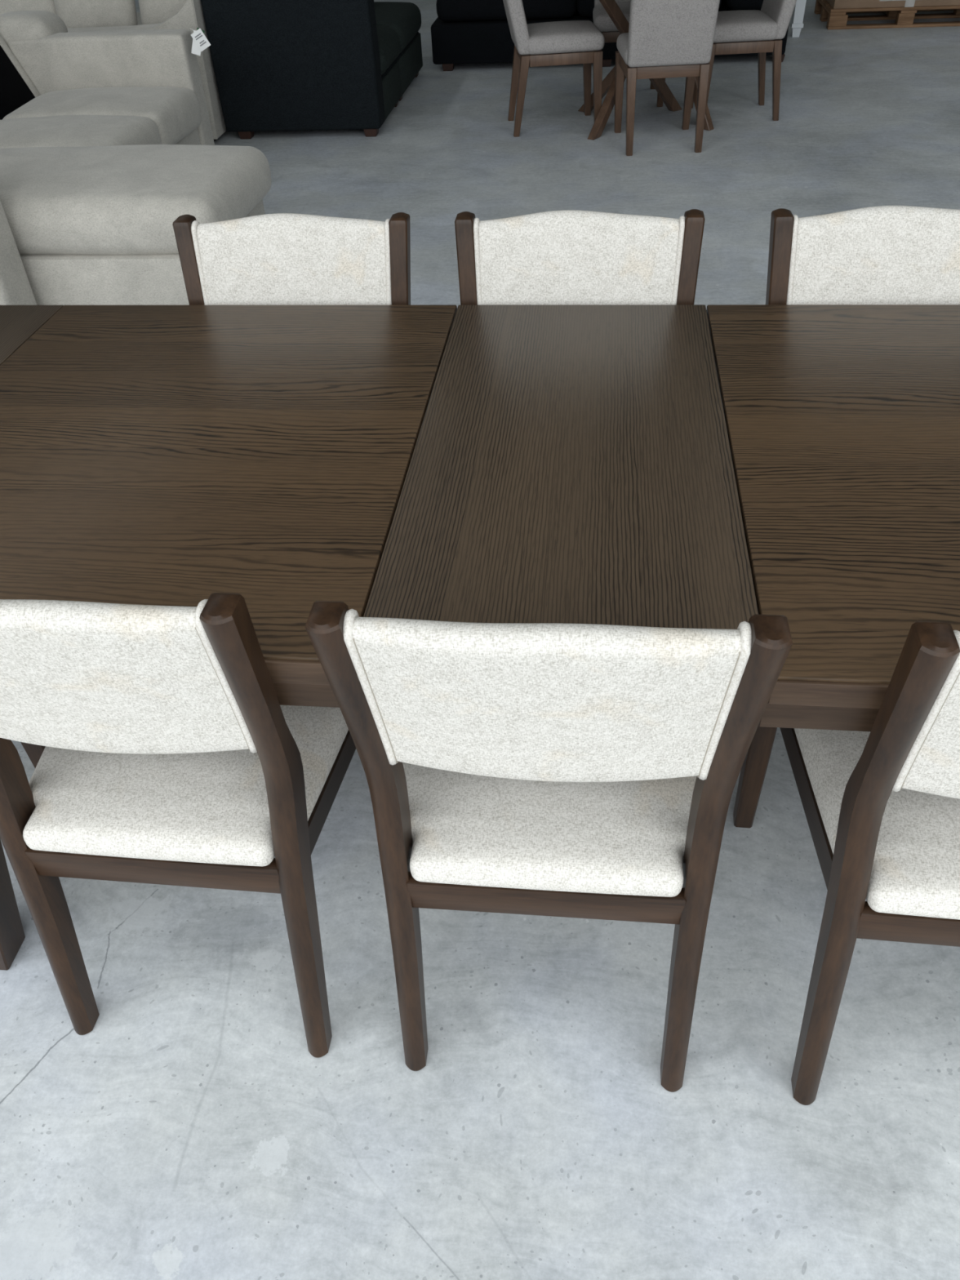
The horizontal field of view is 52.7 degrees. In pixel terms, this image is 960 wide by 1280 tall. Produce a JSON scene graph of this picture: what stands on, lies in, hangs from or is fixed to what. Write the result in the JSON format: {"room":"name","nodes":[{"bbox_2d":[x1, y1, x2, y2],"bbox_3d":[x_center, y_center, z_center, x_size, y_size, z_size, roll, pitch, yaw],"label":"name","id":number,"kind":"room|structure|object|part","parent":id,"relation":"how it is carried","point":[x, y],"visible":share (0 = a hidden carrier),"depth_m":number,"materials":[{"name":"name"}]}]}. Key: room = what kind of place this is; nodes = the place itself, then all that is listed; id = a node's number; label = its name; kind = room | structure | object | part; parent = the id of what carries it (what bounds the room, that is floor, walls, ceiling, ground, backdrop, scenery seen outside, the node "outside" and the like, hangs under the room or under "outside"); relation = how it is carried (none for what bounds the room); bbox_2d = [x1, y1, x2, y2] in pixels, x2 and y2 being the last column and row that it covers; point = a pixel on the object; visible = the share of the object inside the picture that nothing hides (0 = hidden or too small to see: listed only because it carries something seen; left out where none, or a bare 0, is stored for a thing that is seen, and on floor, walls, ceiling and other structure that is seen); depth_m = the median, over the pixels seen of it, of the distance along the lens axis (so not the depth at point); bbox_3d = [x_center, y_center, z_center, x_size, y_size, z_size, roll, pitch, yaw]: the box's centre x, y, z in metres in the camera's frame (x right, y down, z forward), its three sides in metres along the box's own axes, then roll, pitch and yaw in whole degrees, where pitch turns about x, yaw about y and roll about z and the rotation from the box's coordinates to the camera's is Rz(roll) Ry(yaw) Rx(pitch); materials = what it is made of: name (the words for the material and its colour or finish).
{"room":"store","nodes":[
{"label":"store","id":0,"kind":"room"},
{"bbox_2d":[0,0,959,1279],"bbox_3d":[0.768,-3.151,6.028,18.000,0.150,16.700,2,41,6],"label":"floor","id":1,"kind":"structure","parent":0,"point":[195,1132],"depth_m":1.61,"materials":[{"name":"concrete"}]},
{"bbox_2d":[20,742,45,768],"bbox_3d":[-1.074,-0.150,1.902,0.573,0.914,0.554,2,41,6],"label":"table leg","id":2,"kind":"object","parent":1,"relation":"on","point":[34,752],"visible":0.02,"depth_m":1.81,"materials":[{"name":"brown wood"}]},
{"bbox_2d":[0,10,271,305],"bbox_3d":[-1.812,-2.227,4.420,1.929,0.795,2.578,2,41,6],"label":"sectional sofa","id":3,"kind":"object","parent":1,"relation":"on","point":[107,140],"visible":0.94,"depth_m":3.87,"materials":[{"name":"beige fabric"}]},
{"bbox_3d":[-2.223,-1.429,3.603,0.988,0.692,0.223,2,41,6],"label":"arm","id":4,"kind":"part","parent":3,"relation":"part of"},
{"bbox_2d":[0,10,67,47],"bbox_3d":[-2.405,-3.222,5.138,0.380,0.180,0.320,2,41,6],"label":"cushion","id":5,"kind":"object","parent":3,"relation":"on","point":[21,28],"depth_m":5.02,"materials":[{"name":"beige fabric"}]},
{"bbox_2d":[0,115,160,148],"bbox_3d":[-1.979,-2.269,4.503,0.847,0.228,0.618,2,41,6],"label":"seat cushion","id":6,"kind":"object","parent":3,"relation":"on","point":[15,131],"depth_m":4.40,"materials":[{"name":"grey fabric"}]},
{"bbox_2d":[2,87,201,144],"bbox_3d":[-1.917,-2.657,4.944,0.847,0.227,0.606,2,41,6],"label":"seat cushion","id":7,"kind":"object","parent":3,"relation":"on","point":[175,112],"depth_m":4.81,"materials":[{"name":"beige fabric"}]},
{"bbox_3d":[-1.967,-2.893,5.259,0.956,0.693,0.176,2,41,6],"label":"arm","id":8,"kind":"part","parent":3,"relation":"part of"},
{"bbox_2d":[0,143,271,255],"bbox_3d":[-1.719,-1.810,3.945,1.611,0.242,0.856,2,41,6],"label":"cushion","id":9,"kind":"object","parent":3,"relation":"on","point":[56,199],"depth_m":3.66,"materials":[{"name":"grey fabric"}]},
{"bbox_3d":[-1.975,-2.284,4.876,0.820,0.255,1.175,2,41,6],"label":"seat","id":10,"kind":"part","parent":3,"relation":"part of","materials":[{"name":"grey fabric"}]},
{"bbox_2d":[190,27,210,55],"bbox_3d":[-1.427,-3.054,4.944,0.105,0.124,0.044,2,41,6],"label":"price tag","id":11,"kind":"object","parent":3,"relation":"hanging from","point":[200,42],"visible":1,"depth_m":4.94,"materials":[{"name":"white paper"}]},
{"bbox_2d":[66,0,226,141],"bbox_3d":[-2.314,-3.989,6.430,1.628,0.850,1.852,2,41,6],"label":"sofa","id":12,"kind":"object","parent":1,"relation":"on","point":[191,15],"visible":0.04,"depth_m":5.69,"materials":[{"name":"beige fabric"}]},
{"bbox_2d":[0,0,57,14],"bbox_3d":[-2.833,-3.922,5.945,0.555,0.407,0.238,3,41,7],"label":"throw pillow","id":13,"kind":"object","parent":12,"relation":"on","point":[6,6],"visible":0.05,"depth_m":5.88,"materials":[{"name":"beige fabric"}]},
{"bbox_2d":[53,0,137,27],"bbox_3d":[-2.326,-3.883,5.840,0.500,0.436,0.217,0,41,4],"label":"throw pillow","id":14,"kind":"object","parent":12,"relation":"on","point":[74,13],"visible":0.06,"depth_m":5.82,"materials":[{"name":"beige fabric"}]},
{"bbox_2d":[137,12,142,25],"bbox_3d":[-2.338,-4.285,6.846,1.456,0.185,0.806,2,41,6],"label":"seat cushion","id":15,"kind":"object","parent":12,"relation":"on","point":[138,13],"depth_m":6.76,"materials":[{"name":"beige fabric"}]},
{"bbox_2d":[137,0,186,24],"bbox_3d":[-1.823,-3.855,5.774,0.457,0.442,0.216,4,42,8],"label":"throw pillow","id":16,"kind":"object","parent":12,"relation":"on","point":[151,11],"visible":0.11,"depth_m":5.76,"materials":[{"name":"beige fabric"}]},
{"bbox_2d":[0,592,355,1057],"bbox_3d":[-0.456,0.145,1.524,0.554,0.914,0.573,2,41,7],"label":"dining chair","id":17,"kind":"object","parent":1,"relation":"on","point":[171,755],"visible":0.86,"depth_m":1.37,"materials":[{"name":"beige fabric"}]},
{"bbox_3d":[-0.694,0.272,1.395,0.059,0.912,0.161,2,41,7],"label":"post","id":18,"kind":"part","parent":17,"relation":"part of","materials":[{"name":"brown wood"}]},
{"bbox_3d":[-0.493,0.046,1.167,0.418,0.292,0.112,2,41,7],"label":"backrest","id":19,"kind":"part","parent":17,"relation":"part of","materials":[{"name":"white fabric"}]},
{"bbox_3d":[-0.475,0.334,1.426,0.384,0.058,0.022,2,41,7],"label":"rail","id":20,"kind":"part","parent":17,"relation":"part of","materials":[{"name":"brown wood"}]},
{"bbox_2d":[22,705,348,866],"bbox_3d":[-0.451,0.130,1.556,0.518,0.074,0.504,2,41,7],"label":"seat cushion","id":21,"kind":"object","parent":17,"relation":"on","point":[210,808],"depth_m":1.41,"materials":[{"name":"white fabric"}]},
{"bbox_3d":[-0.265,0.290,1.345,0.059,0.912,0.161,2,41,7],"label":"post","id":22,"kind":"part","parent":17,"relation":"part of","materials":[{"name":"brown wood"}]},
{"bbox_3d":[-0.225,0.180,1.582,0.022,0.055,0.434,6,42,11],"label":"rail","id":23,"kind":"part","parent":17,"relation":"part of","materials":[{"name":"brown wood"}]},
{"bbox_2d":[173,212,410,305],"bbox_3d":[-0.394,-0.376,2.116,0.554,0.914,0.573,2,41,6],"label":"dining chair","id":24,"kind":"object","parent":1,"relation":"on","point":[276,259],"visible":0.12,"depth_m":2.01,"materials":[{"name":"beige fabric"}]},
{"bbox_3d":[-0.587,-0.519,2.294,0.059,0.912,0.161,2,41,6],"label":"post","id":25,"kind":"part","parent":24,"relation":"part of","materials":[{"name":"brown wood"}]},
{"bbox_3d":[-0.157,-0.503,2.247,0.059,0.912,0.161,2,41,6],"label":"post","id":26,"kind":"part","parent":24,"relation":"part of","materials":[{"name":"brown wood"}]},
{"bbox_2d":[200,0,422,139],"bbox_3d":[-1.000,-4.003,6.292,1.011,0.938,1.777,2,41,6],"label":"sofa","id":27,"kind":"object","parent":1,"relation":"on","point":[278,64],"visible":1,"depth_m":5.71,"materials":[{"name":"black fabric"}]},
{"bbox_2d":[376,25,399,75],"bbox_3d":[-0.914,-3.687,6.067,0.765,0.220,0.646,2,41,6],"label":"seat cushion","id":28,"kind":"object","parent":27,"relation":"on","point":[388,42],"depth_m":5.99,"materials":[{"name":"black fabric"}]},
{"bbox_3d":[-0.565,-3.507,6.173,0.015,0.212,0.635,2,41,6],"label":"seat","id":29,"kind":"part","parent":27,"relation":"part of","materials":[{"name":"black fabric"}]},
{"bbox_2d":[373,2,422,53],"bbox_3d":[-0.830,-4.204,6.654,0.765,0.218,0.924,2,41,6],"label":"seat cushion","id":30,"kind":"object","parent":27,"relation":"on","point":[405,18],"depth_m":6.53,"materials":[{"name":"black fabric"}]},
{"bbox_3d":[-0.482,-4.023,6.758,0.015,0.212,0.925,2,41,6],"label":"seat","id":31,"kind":"part","parent":27,"relation":"part of","materials":[{"name":"black fabric"}]},
{"bbox_2d":[0,304,959,970],"bbox_3d":[0.162,-0.036,1.805,2.532,0.762,1.146,2,41,6],"label":"dining table","id":32,"kind":"object","parent":1,"relation":"on","point":[684,466],"visible":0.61,"depth_m":1.50,"materials":[{"name":"brown wood"}]},
{"bbox_3d":[-0.852,0.276,1.546,0.215,0.721,0.137,2,41,6],"label":"table leg","id":33,"kind":"part","parent":32,"relation":"part of","materials":[{"name":"brown wood"}]},
{"bbox_2d":[305,600,792,1092],"bbox_3d":[0.107,0.172,1.456,0.554,0.914,0.573,2,41,6],"label":"dining chair","id":34,"kind":"object","parent":1,"relation":"on","point":[579,771],"visible":1,"depth_m":1.17,"materials":[{"name":"white fabric"}]},
{"bbox_3d":[-0.129,0.301,1.325,0.059,0.912,0.161,2,41,6],"label":"post","id":35,"kind":"part","parent":34,"relation":"part of","materials":[{"name":"brown wood"}]},
{"bbox_3d":[0.090,0.361,1.358,0.384,0.058,0.022,2,41,6],"label":"rail","id":36,"kind":"part","parent":34,"relation":"part of","materials":[{"name":"brown wood"}]},
{"bbox_3d":[0.073,0.073,1.098,0.418,0.292,0.112,2,41,6],"label":"backrest","id":37,"kind":"part","parent":34,"relation":"part of","materials":[{"name":"white fabric"}]},
{"bbox_2d":[402,762,697,897],"bbox_3d":[0.111,0.157,1.488,0.518,0.074,0.504,2,41,6],"label":"seat cushion","id":38,"kind":"object","parent":34,"relation":"on","point":[463,833],"depth_m":1.33,"materials":[{"name":"white fabric"}]},
{"bbox_3d":[0.301,0.316,1.279,0.059,0.912,0.161,2,41,6],"label":"post","id":39,"kind":"part","parent":34,"relation":"part of","materials":[{"name":"brown wood"}]},
{"bbox_2d":[502,0,604,137],"bbox_3d":[0.383,-3.523,5.605,0.622,1.000,0.463,-4,41,-1],"label":"chair","id":40,"kind":"object","parent":1,"relation":"on","point":[572,37],"visible":0.99,"depth_m":5.51,"materials":[{"name":"grey fabric"}]},
{"bbox_3d":[0.217,-3.418,5.938,0.102,0.418,0.050,-4,41,-1],"label":"leg","id":41,"kind":"part","parent":40,"relation":"part of","materials":[{"name":"brown wood"}]},
{"bbox_3d":[0.168,-3.666,5.463,0.210,0.580,0.447,-4,41,-1],"label":"backrest","id":42,"kind":"part","parent":40,"relation":"part of","materials":[{"name":"grey fabric"}]},
{"bbox_3d":[0.242,-3.166,5.647,0.102,0.418,0.050,-4,41,-1],"label":"leg","id":43,"kind":"part","parent":40,"relation":"part of","materials":[{"name":"brown wood"}]},
{"bbox_3d":[0.465,-3.311,5.524,0.364,0.056,0.022,-4,41,-1],"label":"rail","id":44,"kind":"part","parent":40,"relation":"part of","materials":[{"name":"brown wood"}]},
{"bbox_2d":[527,20,604,54],"bbox_3d":[0.469,-3.509,5.625,0.453,0.107,0.463,-4,41,-1],"label":"seat cushion","id":45,"kind":"object","parent":40,"relation":"on","point":[572,37],"depth_m":5.47,"materials":[{"name":"grey fabric"}]},
{"bbox_3d":[0.655,-3.459,5.956,0.059,0.418,0.052,-4,41,-1],"label":"leg","id":46,"kind":"part","parent":40,"relation":"part of","materials":[{"name":"brown wood"}]},
{"bbox_3d":[0.681,-3.191,5.647,0.059,0.418,0.052,-4,41,-1],"label":"leg","id":47,"kind":"part","parent":40,"relation":"part of","materials":[{"name":"brown wood"}]},
{"bbox_2d":[454,208,704,305],"bbox_3d":[0.191,-0.354,2.053,0.554,0.914,0.573,2,41,6],"label":"dining chair","id":48,"kind":"object","parent":1,"relation":"on","point":[563,256],"visible":0.16,"depth_m":1.95,"materials":[{"name":"beige fabric"}]},
{"bbox_3d":[-0.002,-0.497,2.231,0.059,0.912,0.161,2,41,6],"label":"post","id":49,"kind":"part","parent":48,"relation":"part of","materials":[{"name":"brown wood"}]},
{"bbox_3d":[0.428,-0.481,2.184,0.059,0.912,0.161,2,41,6],"label":"post","id":50,"kind":"part","parent":48,"relation":"part of","materials":[{"name":"brown wood"}]},
{"bbox_2d":[431,0,788,71],"bbox_3d":[0.966,-4.848,7.138,2.590,0.930,0.950,2,41,6],"label":"sofa","id":51,"kind":"object","parent":1,"relation":"on","point":[464,31],"visible":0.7,"depth_m":7.02,"materials":[{"name":"black fabric"}]},
{"bbox_2d":[435,0,577,22],"bbox_3d":[0.217,-4.761,7.179,1.024,0.195,0.724,2,41,6],"label":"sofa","id":52,"kind":"object","parent":51,"relation":"on","point":[447,11],"depth_m":6.94,"materials":[{"name":"black fabric"}]},
{"bbox_2d":[577,0,721,17],"bbox_3d":[1.226,-4.724,7.070,1.024,0.195,0.724,2,41,6],"label":"seat cushion","id":53,"kind":"object","parent":51,"relation":"on","point":[584,7],"depth_m":6.88,"materials":[{"name":"fabric"}]},
{"bbox_3d":[2.000,-4.820,6.984,0.500,0.380,0.900,2,41,6],"label":"arm","id":54,"kind":"part","parent":51,"relation":"part of"},
{"bbox_2d":[592,0,665,106],"bbox_3d":[0.942,-3.966,6.076,0.463,1.000,0.622,1,41,4],"label":"chair","id":55,"kind":"object","parent":1,"relation":"on","point":[601,18],"visible":0.31,"depth_m":5.93,"materials":[{"name":"grey fabric"}]},
{"bbox_2d":[592,2,630,31],"bbox_3d":[0.938,-3.889,6.030,0.463,0.107,0.453,1,41,4],"label":"seat cushion","id":56,"kind":"object","parent":55,"relation":"on","point":[601,18],"depth_m":5.90,"materials":[{"name":"grey fabric"}]},
{"bbox_3d":[0.929,-3.701,5.940,0.364,0.056,0.023,1,41,4],"label":"rail","id":57,"kind":"part","parent":55,"relation":"part of","materials":[{"name":"brown wood"}]},
{"bbox_3d":[0.946,-4.260,6.092,0.447,0.580,0.210,1,41,4],"label":"backrest","id":58,"kind":"part","parent":55,"relation":"part of","materials":[{"name":"grey fabric"}]},
{"bbox_3d":[1.141,-3.565,6.046,0.052,0.418,0.059,1,41,4],"label":"leg","id":59,"kind":"part","parent":55,"relation":"part of","materials":[{"name":"brown wood"}]},
{"bbox_2d":[577,0,713,140],"bbox_3d":[0.981,-3.455,5.663,1.057,0.770,1.057,2,41,6],"label":"pedestal table","id":60,"kind":"object","parent":1,"relation":"on","point":[611,6],"visible":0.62,"depth_m":5.67,"materials":[{"name":"brown wood"}]},
{"bbox_3d":[0.916,-3.484,5.727,0.805,0.735,0.048,30,51,32],"label":"leg","id":61,"kind":"part","parent":60,"relation":"part of","materials":[{"name":"brown wood"}]},
{"bbox_3d":[0.886,-3.451,5.690,0.048,0.735,0.904,23,47,27],"label":"leg","id":62,"kind":"part","parent":60,"relation":"part of","materials":[{"name":"brown wood"}]},
{"bbox_3d":[0.935,-3.477,5.717,0.735,0.735,0.048,-25,45,-23],"label":"leg","id":63,"kind":"part","parent":60,"relation":"part of","materials":[{"name":"brown wood"}]},
{"bbox_3d":[1.195,-3.380,5.589,0.048,0.735,0.450,-33,49,-29],"label":"leg","id":64,"kind":"part","parent":60,"relation":"part of","materials":[{"name":"brown wood"}]},
{"bbox_2d":[613,0,719,155],"bbox_3d":[0.996,-3.210,5.205,0.463,1.000,0.622,-2,41,1],"label":"chair","id":65,"kind":"object","parent":1,"relation":"on","point":[664,38],"visible":1,"depth_m":5.07,"materials":[{"name":"grey fabric"}]},
{"bbox_3d":[0.803,-3.163,5.608,0.052,0.418,0.059,-2,41,1],"label":"leg","id":66,"kind":"part","parent":65,"relation":"part of","materials":[{"name":"brown wood"}]},
{"bbox_2d":[616,32,628,64],"bbox_3d":[0.997,-3.244,5.288,0.463,0.107,0.453,-2,41,1],"label":"seat cushion","id":67,"kind":"object","parent":65,"relation":"on","point":[622,42],"depth_m":5.28,"materials":[{"name":"grey fabric"}]},
{"bbox_3d":[0.796,-3.162,5.331,0.022,0.056,0.364,-2,41,1],"label":"rail","id":68,"kind":"part","parent":65,"relation":"part of","materials":[{"name":"brown wood"}]},
{"bbox_3d":[0.817,-2.875,5.276,0.050,0.418,0.102,-2,41,1],"label":"leg","id":69,"kind":"part","parent":65,"relation":"part of","materials":[{"name":"brown wood"}]},
{"bbox_3d":[1.002,-3.033,5.169,0.340,0.056,0.023,-2,41,1],"label":"rail","id":70,"kind":"part","parent":65,"relation":"part of","materials":[{"name":"brown wood"}]},
{"bbox_3d":[0.988,-3.232,4.912,0.447,0.580,0.210,-2,41,1],"label":"backrest","id":71,"kind":"part","parent":65,"relation":"part of","materials":[{"name":"grey fabric"}]},
{"bbox_3d":[1.212,-3.178,5.597,0.052,0.418,0.059,-2,41,1],"label":"leg","id":72,"kind":"part","parent":65,"relation":"part of","materials":[{"name":"brown wood"}]},
{"bbox_3d":[1.202,-2.889,5.267,0.050,0.418,0.102,-2,41,1],"label":"leg","id":73,"kind":"part","parent":65,"relation":"part of","materials":[{"name":"brown wood"}]},
{"bbox_2d":[691,0,796,120],"bbox_3d":[1.564,-3.609,5.626,0.573,1.000,0.463,-2,41,1],"label":"chair","id":74,"kind":"object","parent":1,"relation":"on","point":[766,27],"visible":0.65,"depth_m":5.53,"materials":[{"name":"grey fabric"}]},
{"bbox_3d":[1.326,-3.247,5.669,0.054,0.418,0.052,-2,41,1],"label":"leg","id":75,"kind":"part","parent":74,"relation":"part of","materials":[{"name":"brown wood"}]},
{"bbox_3d":[1.511,-3.390,5.545,0.335,0.056,0.022,-2,41,1],"label":"rail","id":76,"kind":"part","parent":74,"relation":"part of","materials":[{"name":"brown wood"}]},
{"bbox_2d":[713,9,777,43],"bbox_3d":[1.487,-3.585,5.646,0.417,0.107,0.463,-2,41,1],"label":"seat cushion","id":77,"kind":"object","parent":74,"relation":"on","point":[741,26],"depth_m":5.49,"materials":[{"name":"grey fabric"}]},
{"bbox_3d":[1.728,-3.523,5.959,0.094,0.418,0.050,-2,41,1],"label":"leg","id":78,"kind":"part","parent":74,"relation":"part of","materials":[{"name":"brown wood"}]},
{"bbox_3d":[1.730,-3.269,5.668,0.094,0.418,0.050,-2,41,1],"label":"leg","id":79,"kind":"part","parent":74,"relation":"part of","materials":[{"name":"brown wood"}]},
{"bbox_3d":[1.744,-3.774,5.483,0.193,0.580,0.447,-2,41,1],"label":"backrest","id":80,"kind":"part","parent":74,"relation":"part of","materials":[{"name":"grey fabric"}]},
{"bbox_2d":[790,0,806,37],"bbox_3d":[2.472,-5.027,7.419,0.088,0.700,0.088,2,41,6],"label":"post","id":81,"kind":"object","parent":1,"relation":"on","point":[797,24],"visible":1,"depth_m":7.54,"materials":[{"name":"white paint"}]},
{"bbox_2d":[733,621,959,1105],"bbox_3d":[0.719,0.199,1.385,0.554,0.914,0.573,3,41,7],"label":"dining chair","id":82,"kind":"object","parent":1,"relation":"on","point":[881,805],"visible":0.76,"depth_m":1.28,"materials":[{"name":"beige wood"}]},
{"bbox_3d":[0.508,0.204,1.777,0.042,0.408,0.047,3,41,7],"label":"leg","id":83,"kind":"part","parent":82,"relation":"part of","materials":[{"name":"brown wood"}]},
{"bbox_3d":[0.506,0.213,1.496,0.022,0.055,0.434,-1,41,3],"label":"rail","id":84,"kind":"part","parent":82,"relation":"part of","materials":[{"name":"brown wood"}]},
{"bbox_2d":[794,728,959,919],"bbox_3d":[0.724,0.183,1.418,0.518,0.074,0.504,3,41,7],"label":"seat cushion","id":85,"kind":"object","parent":82,"relation":"on","point":[913,873],"depth_m":1.29,"materials":[{"name":"white fabric"}]},
{"bbox_3d":[0.698,0.387,1.288,0.384,0.058,0.022,3,41,7],"label":"rail","id":86,"kind":"part","parent":82,"relation":"part of","materials":[{"name":"brown wood"}]},
{"bbox_3d":[0.680,0.100,1.028,0.418,0.292,0.112,3,41,7],"label":"backrest","id":87,"kind":"part","parent":82,"relation":"part of","materials":[{"name":"white fabric"}]},
{"bbox_2d":[765,205,959,304],"bbox_3d":[0.819,-0.335,1.991,0.554,0.914,0.573,1,41,4],"label":"dining chair","id":88,"kind":"object","parent":1,"relation":"on","point":[879,255],"visible":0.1,"depth_m":1.89,"materials":[{"name":"beige fabric"}]},
{"bbox_3d":[0.617,-0.473,2.162,0.059,0.912,0.161,1,41,4],"label":"post","id":89,"kind":"part","parent":88,"relation":"part of","materials":[{"name":"brown wood"}]},
{"bbox_2d":[813,0,959,29],"bbox_3d":[3.435,-5.191,7.971,1.200,0.138,0.800,3,41,7],"label":"pallet","id":90,"kind":"object","parent":1,"relation":"on","point":[836,19],"visible":0.85,"depth_m":7.75,"materials":[{"name":"brown wood"}]},
{"bbox_2d":[826,0,959,8],"bbox_3d":[3.420,-5.536,7.667,1.170,0.780,0.783,3,41,7],"label":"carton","id":91,"kind":"object","parent":90,"relation":"on","point":[835,4],"visible":1,"depth_m":7.64,"materials":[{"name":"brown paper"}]}
]}

